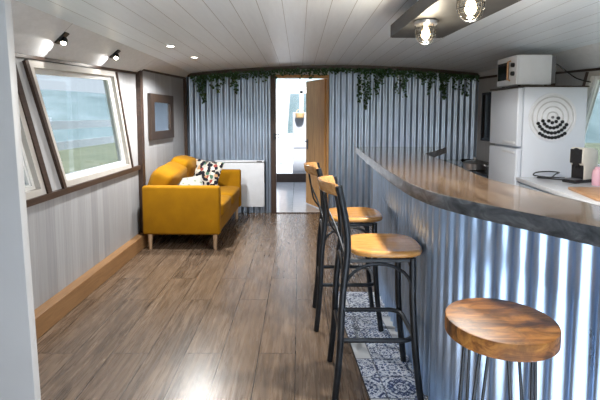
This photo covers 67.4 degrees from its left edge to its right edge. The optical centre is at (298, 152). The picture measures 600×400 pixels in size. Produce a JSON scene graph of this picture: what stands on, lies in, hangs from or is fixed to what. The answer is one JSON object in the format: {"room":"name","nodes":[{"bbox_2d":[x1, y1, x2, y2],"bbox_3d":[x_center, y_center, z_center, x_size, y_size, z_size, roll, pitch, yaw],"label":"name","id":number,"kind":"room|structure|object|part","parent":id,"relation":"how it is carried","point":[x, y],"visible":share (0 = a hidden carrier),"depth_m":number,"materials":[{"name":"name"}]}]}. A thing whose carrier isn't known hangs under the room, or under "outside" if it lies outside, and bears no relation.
{"room":"ship interior","nodes":[
{"label":"ship interior","id":0,"kind":"room"},
{"bbox_2d":[0,0,40,399],"bbox_3d":[-1.312,0.284,1.242,1.177,2.130,0.030,0,5,0],"label":"wall partition","id":1,"kind":"structure","parent":0,"point":[19,368],"depth_m":1.23,"materials":[{"name":"grey paint"}]},
{"bbox_2d":[15,57,184,309],"bbox_3d":[-1.790,0.295,1.785,0.220,2.020,9.910,0,5,0],"label":"wall","id":2,"kind":"structure","parent":0,"point":[70,234],"depth_m":3.86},
{"bbox_2d":[18,95,46,199],"bbox_3d":[-1.817,-0.091,2.235,0.097,0.905,1.770,0,5,0],"label":"window","id":3,"kind":"structure","parent":2,"relation":"in","point":[34,184],"depth_m":2.99,"materials":[{"name":"white wood"}]},
{"bbox_3d":[-1.835,-0.091,2.237,0.060,0.844,1.679,0,5,0],"label":"frame","id":4,"kind":"part","parent":3,"relation":"part of","materials":[{"name":"white wood"}]},
{"bbox_2d":[16,65,52,193],"bbox_3d":[-1.769,-0.139,2.976,0.022,0.908,0.401,0,5,0],"label":"trim","id":5,"kind":"structure","parent":2,"relation":"attached to","point":[22,97],"depth_m":2.98,"materials":[{"name":"wood"}]},
{"bbox_2d":[22,59,66,188],"bbox_3d":[-1.769,-0.164,3.152,0.022,0.924,0.451,0,5,0],"label":"trim","id":6,"kind":"structure","parent":2,"relation":"attached to","point":[25,62],"depth_m":3.11,"materials":[{"name":"brown wood"}]},
{"bbox_2d":[15,53,136,73],"bbox_3d":[-1.770,-0.375,0.872,0.020,0.350,8.201,0,5,0],"label":"trim","id":7,"kind":"structure","parent":2,"relation":"attached to","point":[16,54],"depth_m":3.42,"materials":[{"name":"wood"}]},
{"bbox_2d":[28,60,131,186],"bbox_3d":[-1.817,-0.256,3.844,0.097,0.970,1.774,0,5,0],"label":"window","id":8,"kind":"structure","parent":2,"relation":"in","point":[37,67],"depth_m":4.03,"materials":[{"name":"white wood"}]},
{"bbox_2d":[26,165,140,206],"bbox_3d":[-1.765,0.489,0.943,0.030,0.045,8.200,0,5,0],"label":"trim","id":9,"kind":"structure","parent":2,"relation":"attached to","point":[57,193],"depth_m":3.54,"materials":[{"name":"brown wood"}]},
{"bbox_2d":[34,232,156,338],"bbox_3d":[-1.728,1.231,1.807,0.123,0.150,9.800,0,5,0],"label":"baseboard","id":10,"kind":"structure","parent":2,"relation":"attached to","point":[54,309],"depth_m":3.58,"materials":[{"name":"brown wood"}]},
{"bbox_2d":[115,72,133,166],"bbox_3d":[-1.769,-0.312,4.562,0.022,0.975,0.383,0,5,0],"label":"trim","id":11,"kind":"structure","parent":2,"relation":"attached to","point":[116,73],"depth_m":4.53,"materials":[{"name":"wood"}]},
{"bbox_2d":[136,70,145,231],"bbox_3d":[-1.770,0.047,5.016,0.080,1.985,0.080,0,5,0],"label":"trim","id":12,"kind":"structure","parent":2,"relation":"attached to","point":[139,76],"depth_m":4.97,"materials":[{"name":"brown wood"}]},
{"bbox_2d":[147,93,173,139],"bbox_3d":[-1.718,-0.453,5.637,0.035,0.550,0.793,0,5,3],"label":"wall mirror","id":13,"kind":"object","parent":2,"relation":"attached to","point":[160,107],"visible":1,"depth_m":5.58,"materials":[{"name":"brown wood"}]},
{"bbox_3d":[-1.726,-0.453,5.637,0.012,0.350,0.552,0,5,3],"label":"pane","id":14,"kind":"part","parent":13,"relation":"part of","materials":[{"name":"white mirror"}]},
{"bbox_2d":[143,69,184,78],"bbox_3d":[-1.719,-1.011,5.756,0.022,0.058,1.645,0,5,3],"label":"trim","id":15,"kind":"structure","parent":2,"relation":"attached to","point":[170,75],"depth_m":5.76,"materials":[{"name":"brown wood"}]},
{"bbox_2d":[183,78,187,155],"bbox_3d":[-1.665,-0.094,6.640,0.040,2.000,0.041,0,5,0],"label":"trim","id":16,"kind":"structure","parent":2,"relation":"attached to","point":[185,79],"depth_m":6.58,"materials":[{"name":"brown wood"}]},
{"bbox_2d":[11,0,189,77],"bbox_3d":[-1.672,-0.705,3.053,0.284,0.413,7.200,0,5,0],"label":"ceiling","id":17,"kind":"structure","parent":0,"point":[35,31],"depth_m":3.25,"materials":[{"name":"white wood"}]},
{"bbox_2d":[54,32,68,45],"bbox_3d":[-1.621,-0.778,3.074,0.082,0.092,0.060,0,5,0],"label":"wall spotlight","id":18,"kind":"object","parent":17,"relation":"attached to","point":[62,40],"visible":1,"depth_m":3.06,"materials":[{"name":"black metal"}]},
{"bbox_2d":[109,50,120,59],"bbox_3d":[-1.621,-0.862,3.960,0.088,0.090,0.060,0,5,0],"label":"wall spotlight","id":19,"kind":"object","parent":17,"relation":"attached to","point":[115,56],"visible":1,"depth_m":3.95,"materials":[{"name":"black metal"}]},
{"bbox_2d":[37,182,427,399],"bbox_3d":[0.510,1.025,5.593,4.920,0.060,8.680,0,5,0],"label":"floor","id":20,"kind":"structure","parent":0,"point":[185,318],"depth_m":3.14,"materials":[{"name":"brown wood"}]},
{"bbox_2d":[142,155,240,249],"bbox_3d":[-1.274,0.522,5.622,0.903,0.938,1.600,0,5,1],"label":"sofa","id":21,"kind":"object","parent":20,"relation":"on","point":[168,207],"visible":0.99,"depth_m":4.84,"materials":[{"name":"yellow fabric"}]},
{"bbox_3d":[-1.621,0.965,4.908,0.052,0.172,0.051,0,5,1],"label":"leg","id":22,"kind":"part","parent":21,"relation":"part of","materials":[{"name":"brown wood"}]},
{"bbox_2d":[147,162,186,184],"bbox_3d":[-1.548,0.352,5.278,0.370,0.469,0.695,0,5,1],"label":"cushion","id":23,"kind":"object","parent":21,"relation":"on","point":[171,173],"depth_m":5.03,"materials":[{"name":"yellow fabric"}]},
{"bbox_3d":[-1.271,0.617,4.882,0.840,0.530,0.110,0,5,1],"label":"arm","id":24,"kind":"part","parent":21,"relation":"part of","materials":[{"name":"yellow fabric"}]},
{"bbox_2d":[170,155,195,177],"bbox_3d":[-1.536,0.258,5.942,0.357,0.464,0.695,0,5,1],"label":"cushion","id":25,"kind":"object","parent":21,"relation":"on","point":[189,162],"depth_m":5.72,"materials":[{"name":"yellow fabric"}]},
{"bbox_2d":[178,175,202,184],"bbox_3d":[-1.300,0.416,5.252,0.439,0.264,0.254,-2,5,-26],"label":"cushion","id":26,"kind":"object","parent":21,"relation":"on","point":[195,180],"visible":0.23,"depth_m":5.28,"materials":[{"name":"fabric"}]},
{"bbox_2d":[191,156,224,184],"bbox_3d":[-1.275,0.280,6.023,0.546,0.448,0.210,1,5,17],"label":"cushion","id":27,"kind":"object","parent":21,"relation":"on","point":[210,171],"visible":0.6,"depth_m":5.96,"materials":[{"name":"fabric"}]},
{"bbox_3d":[-0.911,0.966,4.893,0.052,0.172,0.051,0,5,1],"label":"leg","id":28,"kind":"part","parent":21,"relation":"part of","materials":[{"name":"brown wood"}]},
{"bbox_2d":[221,195,230,215],"bbox_3d":[-1.197,0.617,5.287,0.734,0.202,0.674,0,5,1],"label":"seat cushion","id":29,"kind":"object","parent":21,"relation":"on","point":[225,199],"depth_m":5.24,"materials":[{"name":"yellow fabric"}]},
{"bbox_3d":[-1.239,0.495,6.367,0.840,0.530,0.110,0,5,1],"label":"arm","id":30,"kind":"part","parent":21,"relation":"part of","materials":[{"name":"yellow fabric"}]},
{"bbox_2d":[220,186,239,204],"bbox_3d":[-1.183,0.555,5.964,0.734,0.204,0.674,0,5,1],"label":"seat cushion","id":31,"kind":"object","parent":21,"relation":"on","point":[233,191],"depth_m":5.88,"materials":[{"name":"yellow fabric"}]},
{"bbox_2d":[332,291,427,399],"bbox_3d":[0.561,1.238,2.613,0.464,0.004,2.278,-1,5,-7],"label":"rug","id":32,"kind":"object","parent":20,"relation":"on","point":[385,377],"depth_m":2.70,"materials":[{"name":"fabric"}]},
{"bbox_2d":[304,162,383,331],"bbox_3d":[0.305,0.629,3.182,0.546,1.120,0.411,0,5,0],"label":"bar stool","id":33,"kind":"object","parent":32,"relation":"on","point":[361,216],"visible":0.82,"depth_m":3.02,"materials":[{"name":"black metal"}]},
{"bbox_3d":[0.086,0.106,3.139,0.109,0.072,0.328,0,5,0],"label":"crest rail","id":34,"kind":"part","parent":33,"relation":"part of","materials":[{"name":"brown wood"}]},
{"bbox_3d":[0.115,0.309,3.193,0.029,0.358,0.298,2,5,22],"label":"rod","id":35,"kind":"part","parent":33,"relation":"part of","materials":[{"name":"black metal"}]},
{"bbox_3d":[0.124,0.315,3.123,0.019,0.358,0.298,-2,5,-22],"label":"rod","id":36,"kind":"part","parent":33,"relation":"part of","materials":[{"name":"black metal"}]},
{"bbox_3d":[0.146,0.621,3.357,0.096,1.105,0.046,1,5,14],"label":"leg","id":37,"kind":"part","parent":33,"relation":"part of","materials":[{"name":"black metal"}]},
{"bbox_3d":[0.146,0.650,3.009,0.096,1.105,0.046,-1,5,-14],"label":"leg","id":38,"kind":"part","parent":33,"relation":"part of","materials":[{"name":"black metal"}]},
{"bbox_3d":[0.338,0.463,3.169,0.348,0.022,0.356,0,5,0],"label":"seat frame","id":39,"kind":"part","parent":33,"relation":"part of","materials":[{"name":"black metal"}]},
{"bbox_3d":[0.382,0.431,3.166,0.392,0.032,0.380,0,5,0],"label":"seat","id":40,"kind":"part","parent":33,"relation":"part of","materials":[{"name":"brown wood"}]},
{"bbox_3d":[0.528,0.805,3.376,0.090,0.738,0.041,-2,5,-25],"label":"leg","id":41,"kind":"part","parent":33,"relation":"part of","materials":[{"name":"black metal"}]},
{"bbox_3d":[0.528,0.834,3.019,0.090,0.738,0.041,2,5,25],"label":"leg","id":42,"kind":"part","parent":33,"relation":"part of","materials":[{"name":"black metal"}]},
{"bbox_2d":[331,291,370,399],"bbox_3d":[0.368,1.237,2.613,0.101,0.006,2.238,-1,5,-7],"label":"trim","id":43,"kind":"structure","parent":32,"relation":"on","point":[331,291],"depth_m":2.59,"materials":[{"name":"black metal"}]},
{"bbox_2d":[317,175,423,399],"bbox_3d":[0.371,0.690,2.435,0.546,1.120,0.411,0,5,0],"label":"bar stool","id":44,"kind":"object","parent":32,"relation":"on","point":[383,249],"visible":1,"depth_m":2.28,"materials":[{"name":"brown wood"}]},
{"bbox_3d":[0.152,0.168,2.392,0.109,0.072,0.328,0,5,0],"label":"crest rail","id":45,"kind":"part","parent":44,"relation":"part of","materials":[{"name":"brown wood"}]},
{"bbox_3d":[0.181,0.370,2.446,0.029,0.358,0.298,2,5,22],"label":"rod","id":46,"kind":"part","parent":44,"relation":"part of","materials":[{"name":"black metal"}]},
{"bbox_3d":[0.189,0.376,2.375,0.118,0.358,0.278,0,5,0],"label":"rod","id":47,"kind":"part","parent":44,"relation":"part of","materials":[{"name":"black metal"}]},
{"bbox_3d":[0.212,0.683,2.609,0.096,1.105,0.046,1,5,14],"label":"leg","id":48,"kind":"part","parent":44,"relation":"part of","materials":[{"name":"black metal"}]},
{"bbox_3d":[0.212,0.711,2.261,0.096,1.105,0.046,-1,5,-14],"label":"leg","id":49,"kind":"part","parent":44,"relation":"part of","materials":[{"name":"black metal"}]},
{"bbox_3d":[0.404,0.525,2.421,0.348,0.022,0.356,0,5,0],"label":"seat frame","id":50,"kind":"part","parent":44,"relation":"part of","materials":[{"name":"black metal"}]},
{"bbox_3d":[0.448,0.493,2.418,0.392,0.032,0.380,0,5,0],"label":"seat","id":51,"kind":"part","parent":44,"relation":"part of","materials":[{"name":"brown wood"}]},
{"bbox_3d":[0.594,0.866,2.629,0.090,0.738,0.041,-2,5,-25],"label":"leg","id":52,"kind":"part","parent":44,"relation":"part of","materials":[{"name":"black metal"}]},
{"bbox_3d":[0.594,0.895,2.272,0.090,0.738,0.041,2,5,25],"label":"leg","id":53,"kind":"part","parent":44,"relation":"part of","materials":[{"name":"black metal"}]},
{"bbox_2d":[444,160,488,177],"bbox_3d":[2.335,0.573,5.786,0.600,0.810,1.760,0,5,0],"label":"base cabinet","id":54,"kind":"object","parent":20,"relation":"on","point":[484,173],"visible":0.04,"depth_m":5.40,"materials":[{"name":"black plastic"}]},
{"bbox_2d":[462,157,488,170],"bbox_3d":[2.131,0.134,5.280,0.283,0.148,0.491,-1,5,-17],"label":"saucepan","id":55,"kind":"object","parent":54,"relation":"on","point":[474,165],"visible":0.96,"depth_m":5.28,"materials":[{"name":"metal"}]},
{"bbox_3d":[2.100,0.088,5.375,0.284,0.072,0.284,0,5,0],"label":"lid","id":56,"kind":"part","parent":55,"relation":"part of","materials":[{"name":"metal"}]},
{"bbox_2d":[356,147,599,399],"bbox_3d":[1.044,0.655,2.893,1.072,1.121,3.980,0,5,0],"label":"bar counter","id":57,"kind":"object","parent":20,"relation":"on","point":[478,236],"depth_m":1.86,"materials":[{"name":"metal"}]},
{"bbox_2d":[357,147,599,226],"bbox_3d":[1.060,0.125,2.845,1.040,0.056,3.950,0,5,0],"label":"countertop","id":58,"kind":"structure","parent":57,"relation":"on","point":[412,165],"depth_m":2.08,"materials":[{"name":"wood"}]},
{"bbox_2d":[445,298,560,399],"bbox_3d":[0.637,0.928,1.456,0.334,0.812,0.334,0,5,0],"label":"round stool","id":59,"kind":"object","parent":20,"relation":"on","point":[508,331],"visible":1,"depth_m":1.37,"materials":[{"name":"brown wood"}]},
{"bbox_3d":[0.523,0.956,1.434,0.093,0.760,0.120,-1,5,-12],"label":"leg","id":60,"kind":"part","parent":59,"relation":"part of","materials":[{"name":"black metal"}]},
{"bbox_3d":[0.613,0.945,1.572,0.120,0.760,0.093,-1,5,-12],"label":"leg","id":61,"kind":"part","parent":59,"relation":"part of","materials":[{"name":"black metal"}]},
{"bbox_3d":[0.637,0.549,1.425,0.334,0.052,0.334,0,5,0],"label":"seat","id":62,"kind":"part","parent":59,"relation":"part of","materials":[{"name":"brown wood"}]},
{"bbox_3d":[0.661,0.963,1.344,0.120,0.760,0.093,-1,5,-12],"label":"leg","id":63,"kind":"part","parent":59,"relation":"part of","materials":[{"name":"black metal"}]},
{"bbox_3d":[0.751,0.952,1.482,0.093,0.760,0.120,-1,5,-12],"label":"leg","id":64,"kind":"part","parent":59,"relation":"part of","materials":[{"name":"black metal"}]},
{"bbox_2d":[488,87,587,185],"bbox_3d":[2.332,0.224,4.501,0.647,1.715,0.595,0,5,0],"label":"refrigerator","id":65,"kind":"object","parent":20,"relation":"on","point":[517,151],"visible":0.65,"depth_m":4.19,"materials":[{"name":"white metal"}]},
{"bbox_3d":[2.044,0.484,4.522,0.052,1.095,0.591,0,5,0],"label":"door","id":66,"kind":"part","parent":65,"relation":"part of","materials":[{"name":"white metal"}]},
{"bbox_3d":[2.044,-0.354,4.454,0.052,0.545,0.591,0,5,0],"label":"door","id":67,"kind":"part","parent":65,"relation":"part of","materials":[{"name":"white metal"}]},
{"bbox_3d":[2.014,-0.015,4.338,0.012,0.024,0.250,0,5,0],"label":"handle","id":68,"kind":"part","parent":65,"relation":"part of","materials":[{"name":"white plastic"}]},
{"bbox_3d":[2.014,-0.105,4.331,0.012,0.024,0.250,0,5,0],"label":"handle","id":69,"kind":"part","parent":65,"relation":"part of","materials":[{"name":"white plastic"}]},
{"bbox_2d":[490,86,589,90],"bbox_3d":[2.337,-0.637,4.431,0.657,0.012,0.613,0,5,0],"label":"wooden board","id":70,"kind":"object","parent":65,"relation":"on","point":[512,87],"visible":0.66,"depth_m":4.13,"materials":[{"name":"brown wood"}]},
{"bbox_2d":[497,55,555,87],"bbox_3d":[2.203,-0.787,4.405,0.414,0.292,0.410,0,5,0],"label":"microwave","id":71,"kind":"object","parent":70,"relation":"on","point":[517,70],"visible":0.89,"depth_m":4.21,"materials":[{"name":"white plastic"}]},
{"bbox_3d":[2.015,-0.789,4.325,0.037,0.202,0.018,0,5,0],"label":"handle","id":72,"kind":"part","parent":71,"relation":"part of","materials":[{"name":"brown wood"}]},
{"bbox_2d":[556,63,590,82],"bbox_3d":[2.585,-0.762,4.262,0.352,0.192,0.022,0,5,5],"label":"power cable","id":73,"kind":"object","parent":71,"relation":"attached to","point":[556,63],"visible":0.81,"depth_m":4.26,"materials":[{"name":"black plastic"}]},
{"bbox_2d":[528,93,576,140],"bbox_3d":[2.338,-0.329,4.147,0.444,0.444,0.018,0,5,0],"label":"board","id":74,"kind":"object","parent":65,"relation":"attached to","point":[553,116],"visible":1,"depth_m":4.15,"materials":[{"name":"white plastic"}]},
{"bbox_2d":[516,177,599,204],"bbox_3d":[2.248,0.785,2.751,0.904,0.885,2.955,0,5,0],"label":"countertop","id":75,"kind":"structure","parent":20,"relation":"on","point":[551,186],"depth_m":3.67,"materials":[{"name":"stone"}]},
{"bbox_3d":[2.026,0.677,3.914,0.017,0.750,0.553,0,5,4],"label":"door","id":76,"kind":"part","parent":75,"relation":"part of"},
{"bbox_2d":[533,171,564,179],"bbox_3d":[2.273,0.203,4.055,0.298,0.061,0.203,0,5,0],"label":"coiled cable","id":77,"kind":"object","parent":75,"relation":"on","point":[556,172],"visible":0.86,"depth_m":4.05,"materials":[{"name":"black plastic"}]},
{"bbox_2d":[562,147,597,183],"bbox_3d":[2.412,0.100,3.853,0.290,0.300,0.125,-2,5,-24],"label":"coffee machine","id":78,"kind":"object","parent":75,"relation":"on","point":[583,161],"visible":0.97,"depth_m":3.81,"materials":[{"name":"black plastic"}]},
{"bbox_2d":[564,178,581,180],"bbox_3d":[2.325,0.221,3.824,0.090,0.009,0.100,-2,5,-24],"label":"drip tray","id":79,"kind":"object","parent":78,"relation":"on","point":[565,179],"depth_m":3.81,"materials":[{"name":"grey plastic"}]},
{"bbox_3d":[2.352,-0.010,3.817,0.014,0.068,0.068,-2,5,-24],"label":"lever","id":80,"kind":"part","parent":78,"relation":"part of","materials":[{"name":"black plastic"}]},
{"bbox_3d":[2.365,0.094,3.832,0.035,0.255,0.104,-2,5,-24],"label":"panel","id":81,"kind":"part","parent":78,"relation":"part of","materials":[{"name":"black plastic"}]},
{"bbox_2d":[568,187,599,200],"bbox_3d":[2.218,0.292,3.219,0.427,0.020,0.522,1,5,7],"label":"chopping board","id":82,"kind":"object","parent":75,"relation":"on","point":[593,193],"visible":1,"depth_m":3.26,"materials":[{"name":"brown wood"}]},
{"bbox_2d":[591,167,599,185],"bbox_3d":[2.450,0.188,3.688,0.084,0.152,0.084,0,5,0],"label":"bottle","id":83,"kind":"object","parent":75,"relation":"on","point":[596,172],"visible":1,"depth_m":3.66,"materials":[{"name":"plastic"}]},
{"bbox_2d":[277,163,292,172],"bbox_3d":[0.500,0.488,11.092,4.200,0.230,2.370,0,5,0],"label":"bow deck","id":84,"kind":"object","parent":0,"point":[281,167],"depth_m":11.12,"materials":[{"name":"white paint"}]},
{"bbox_2d":[277,173,305,181],"bbox_3d":[0.500,0.546,9.923,4.200,0.185,0.070,0,5,0],"label":"trim","id":85,"kind":"structure","parent":84,"relation":"attached to","point":[281,177],"depth_m":9.89,"materials":[{"name":"brown wood"}]},
{"bbox_2d":[276,88,305,90],"bbox_3d":[0.450,-0.733,12.151,3.300,2.030,0.060,0,5,0],"label":"wall","id":86,"kind":"structure","parent":0,"point":[277,89],"depth_m":12.04,"materials":[{"name":"white paint"}]},
{"bbox_2d":[276,91,305,162],"bbox_3d":[0.065,-0.693,12.152,1.370,1.950,0.055,0,5,0],"label":"window","id":87,"kind":"structure","parent":86,"relation":"in","point":[301,93],"depth_m":12.10,"materials":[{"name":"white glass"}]},
{"bbox_2d":[293,112,305,172],"bbox_3d":[0.140,-0.240,10.247,0.560,1.360,0.535,0,5,0],"label":"cabinet","id":88,"kind":"object","parent":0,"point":[299,124],"visible":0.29,"depth_m":10.00,"materials":[{"name":"grey paint"}]},
{"bbox_3d":[0.140,-0.487,9.984,0.520,0.745,0.020,0,5,0],"label":"door","id":89,"kind":"part","parent":88,"relation":"part of","materials":[{"name":"grey paint"}]},
{"bbox_3d":[0.140,0.158,10.037,0.520,0.500,0.020,0,5,0],"label":"door","id":90,"kind":"part","parent":88,"relation":"part of","materials":[{"name":"grey paint"}]},
{"bbox_2d":[295,109,304,117],"bbox_3d":[0.020,-0.861,9.828,0.210,0.206,0.220,0,5,0],"label":"pendant lamp","id":91,"kind":"object","parent":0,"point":[298,115],"visible":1,"depth_m":9.76,"materials":[{"name":"yellow glass"}]},
{"bbox_2d":[16,0,599,72],"bbox_3d":[0.510,-0.951,3.037,4.260,0.172,7.210,0,5,0],"label":"ceiling","id":92,"kind":"structure","parent":0,"point":[224,34],"depth_m":3.70,"materials":[{"name":"white wood"}]},
{"bbox_2d":[390,0,520,37],"bbox_3d":[0.870,-0.820,2.125,0.424,0.186,2.106,0,5,-2],"label":"ceiling panel","id":93,"kind":"object","parent":92,"relation":"attached to","point":[444,11],"visible":0.89,"depth_m":2.52,"materials":[{"name":"grey metal"}]},
{"bbox_2d":[414,19,437,44],"bbox_3d":[0.735,-0.698,2.612,0.132,0.135,0.132,0,5,0],"label":"lamp","id":94,"kind":"object","parent":93,"relation":"attached to","point":[425,24],"visible":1,"depth_m":2.59,"materials":[{"name":"glass"}]},
{"bbox_3d":[0.735,-0.697,2.612,0.052,0.078,0.052,0,5,0],"label":"bulb","id":95,"kind":"part","parent":94,"relation":"part of","materials":[{"name":"white glass"}]},
{"bbox_2d":[456,0,485,21],"bbox_3d":[0.757,-0.646,1.984,0.132,0.135,0.132,0,5,0],"label":"lamp","id":96,"kind":"object","parent":93,"relation":"attached to","point":[470,6],"visible":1,"depth_m":1.97,"materials":[{"name":"glass"}]},
{"bbox_3d":[0.757,-0.646,1.984,0.052,0.078,0.052,0,5,0],"label":"bulb","id":97,"kind":"part","parent":96,"relation":"part of","materials":[{"name":"white glass"}]},
{"bbox_2d":[186,69,478,212],"bbox_3d":[0.510,-0.202,6.702,4.580,2.205,0.089,0,5,0],"label":"wall","id":98,"kind":"structure","parent":0,"point":[420,119],"depth_m":6.65,"materials":[{"name":"metal"}]},
{"bbox_2d":[215,160,264,206],"bbox_3d":[-0.873,0.451,6.659,0.725,0.690,0.097,0,5,0],"label":"heater","id":99,"kind":"object","parent":98,"relation":"attached to","point":[252,171],"visible":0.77,"depth_m":6.62,"materials":[{"name":"white metal"}]},
{"bbox_2d":[215,160,264,161],"bbox_3d":[-0.873,0.121,6.634,0.725,0.028,0.093,0,5,0],"label":"grille","id":100,"kind":"object","parent":99,"relation":"attached to","point":[215,160],"depth_m":6.60,"materials":[{"name":"white metal"}]},
{"bbox_2d":[270,75,276,212],"bbox_3d":[-0.378,-0.125,6.705,0.075,2.050,0.155,0,5,0],"label":"trim","id":101,"kind":"structure","parent":98,"relation":"attached to","point":[273,81],"depth_m":6.63,"materials":[{"name":"wood"}]},
{"bbox_2d":[276,212,319,212],"bbox_3d":[0.037,0.895,6.736,0.752,0.012,0.020,0,5,0],"label":"trim","id":102,"kind":"structure","parent":98,"relation":"attached to","point":[276,212],"depth_m":6.73,"materials":[{"name":"wood"}]},
{"bbox_2d":[276,75,326,78],"bbox_3d":[0.037,-1.125,6.635,0.752,0.045,0.130,0,5,0],"label":"trim","id":103,"kind":"structure","parent":98,"relation":"attached to","point":[278,76],"depth_m":6.57,"materials":[{"name":"brown wood"}]},
{"bbox_2d":[305,79,326,207],"bbox_3d":[0.268,-0.143,7.088,0.140,1.990,0.673,-2,5,-24],"label":"door","id":104,"kind":"structure","parent":98,"relation":"in","point":[316,90],"depth_m":7.04,"materials":[{"name":"brown wood"}]},
{"bbox_2d":[326,75,328,198],"bbox_3d":[0.427,-0.126,6.716,0.026,2.050,0.132,0,5,0],"label":"trim","id":105,"kind":"structure","parent":98,"relation":"attached to","point":[327,141],"depth_m":6.64,"materials":[{"name":"brown wood"}]},
{"bbox_2d":[187,65,478,76],"bbox_3d":[0.497,-1.193,6.551,4.235,0.174,0.043,0,5,0],"label":"trim","id":106,"kind":"structure","parent":98,"relation":"attached to","point":[304,66],"depth_m":6.53,"materials":[{"name":"brown wood"}]},
{"bbox_2d":[190,67,479,109],"bbox_3d":[0.518,-0.927,6.500,4.184,0.621,0.127,0,5,0],"label":"ivy garland","id":107,"kind":"object","parent":98,"relation":"attached to","point":[442,77],"visible":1,"depth_m":6.49},
{"bbox_3d":[0.465,-1.167,6.501,4.052,0.124,0.024,0,5,0],"label":"stem","id":108,"kind":"part","parent":107,"relation":"part of","materials":[{"name":"green plant"}]},
{"bbox_2d":[477,70,599,161],"bbox_3d":[2.783,0.295,1.785,0.275,2.020,9.910,0,5,0],"label":"wall","id":109,"kind":"structure","parent":0,"point":[565,79],"depth_m":6.37,"materials":[{"name":"white paint"}]},
{"bbox_2d":[480,92,490,140],"bbox_3d":[2.666,-0.500,6.205,0.035,0.680,0.555,0,5,-5],"label":"wall panel","id":110,"kind":"object","parent":109,"relation":"attached to","point":[486,97],"visible":0.41,"depth_m":6.37,"materials":[{"name":"black plastic"}]},
{"bbox_3d":[2.673,-0.500,6.205,0.012,0.610,0.483,0,5,-5],"label":"pane","id":111,"kind":"part","parent":110,"relation":"part of","materials":[{"name":"black glass"}]},
{"bbox_2d":[479,75,496,78],"bbox_3d":[2.712,-1.011,5.756,0.022,0.058,1.650,0,5,-5],"label":"trim","id":112,"kind":"structure","parent":109,"relation":"attached to","point":[491,76],"depth_m":6.29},
{"bbox_2d":[556,68,599,73],"bbox_3d":[2.790,-0.375,0.872,0.020,0.350,8.201,0,5,0],"label":"trim","id":113,"kind":"structure","parent":109,"relation":"attached to","point":[591,69],"depth_m":4.44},
{"bbox_2d":[582,72,588,85],"bbox_3d":[2.789,-0.312,4.562,0.022,0.975,0.383,0,5,0],"label":"trim","id":114,"kind":"structure","parent":109,"relation":"attached to","point":[586,73],"depth_m":4.36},
{"bbox_2d":[585,71,599,166],"bbox_3d":[2.837,-0.256,3.844,0.097,0.970,1.774,0,5,0],"label":"window","id":115,"kind":"structure","parent":109,"relation":"in","point":[593,76],"depth_m":4.35,"materials":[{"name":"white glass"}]},
{"bbox_2d":[478,42,599,76],"bbox_3d":[2.692,-0.705,3.053,0.284,0.413,7.200,0,5,0],"label":"ceiling","id":116,"kind":"structure","parent":0,"point":[585,57],"depth_m":4.30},
{"bbox_3d":[-1.250,-0.428,9.472,0.100,2.200,5.450,0,5,0],"label":"wall","id":117,"kind":"structure","parent":0,"visible":0},
{"bbox_2d":[276,87,305,160],"bbox_3d":[0.450,-0.736,11.530,3.300,1.876,0.084,0,5,0],"label":"curtain","id":118,"kind":"object","parent":117,"relation":"attached to","point":[284,92],"visible":0.96,"depth_m":11.52,"materials":[{"name":"white fabric"}]},
{"bbox_3d":[0.450,-1.659,11.453,3.300,0.023,0.024,0,5,0],"label":"rail","id":119,"kind":"part","parent":118,"relation":"part of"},
{"label":"outside","id":120,"kind":"structure","parent":0,"visible":0},
{"bbox_2d":[59,143,599,173],"bbox_3d":[0.000,-0.080,25.078,140.000,0.150,130.000,0,5,0],"label":"ground","id":121,"kind":"structure","parent":120,"point":[75,159],"depth_m":21.18,"materials":[{"name":"green plant"}]},
{"bbox_2d":[49,118,114,150],"bbox_3d":[-4.765,0.044,11.542,0.130,1.920,21.000,0,5,0],"label":"rail fence","id":122,"kind":"object","parent":121,"relation":"on","point":[55,125],"visible":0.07,"depth_m":9.72,"materials":[{"name":"white paint"}]},
{"bbox_3d":[-4.720,-0.763,11.476,0.040,0.170,21.000,0,5,0],"label":"rail","id":123,"kind":"part","parent":122,"relation":"part of","materials":[{"name":"white paint"}]},
{"bbox_3d":[-4.720,-0.354,11.510,0.040,0.170,21.000,0,5,0],"label":"rail","id":124,"kind":"part","parent":122,"relation":"part of","materials":[{"name":"white paint"}]},
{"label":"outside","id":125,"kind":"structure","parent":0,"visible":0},
{"bbox_2d":[40,79,599,142],"bbox_3d":[0.500,-4.118,4.533,119.960,11.466,118.226,0,5,0],"label":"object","id":126,"kind":"structure","parent":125,"point":[60,105],"depth_m":39.85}
]}

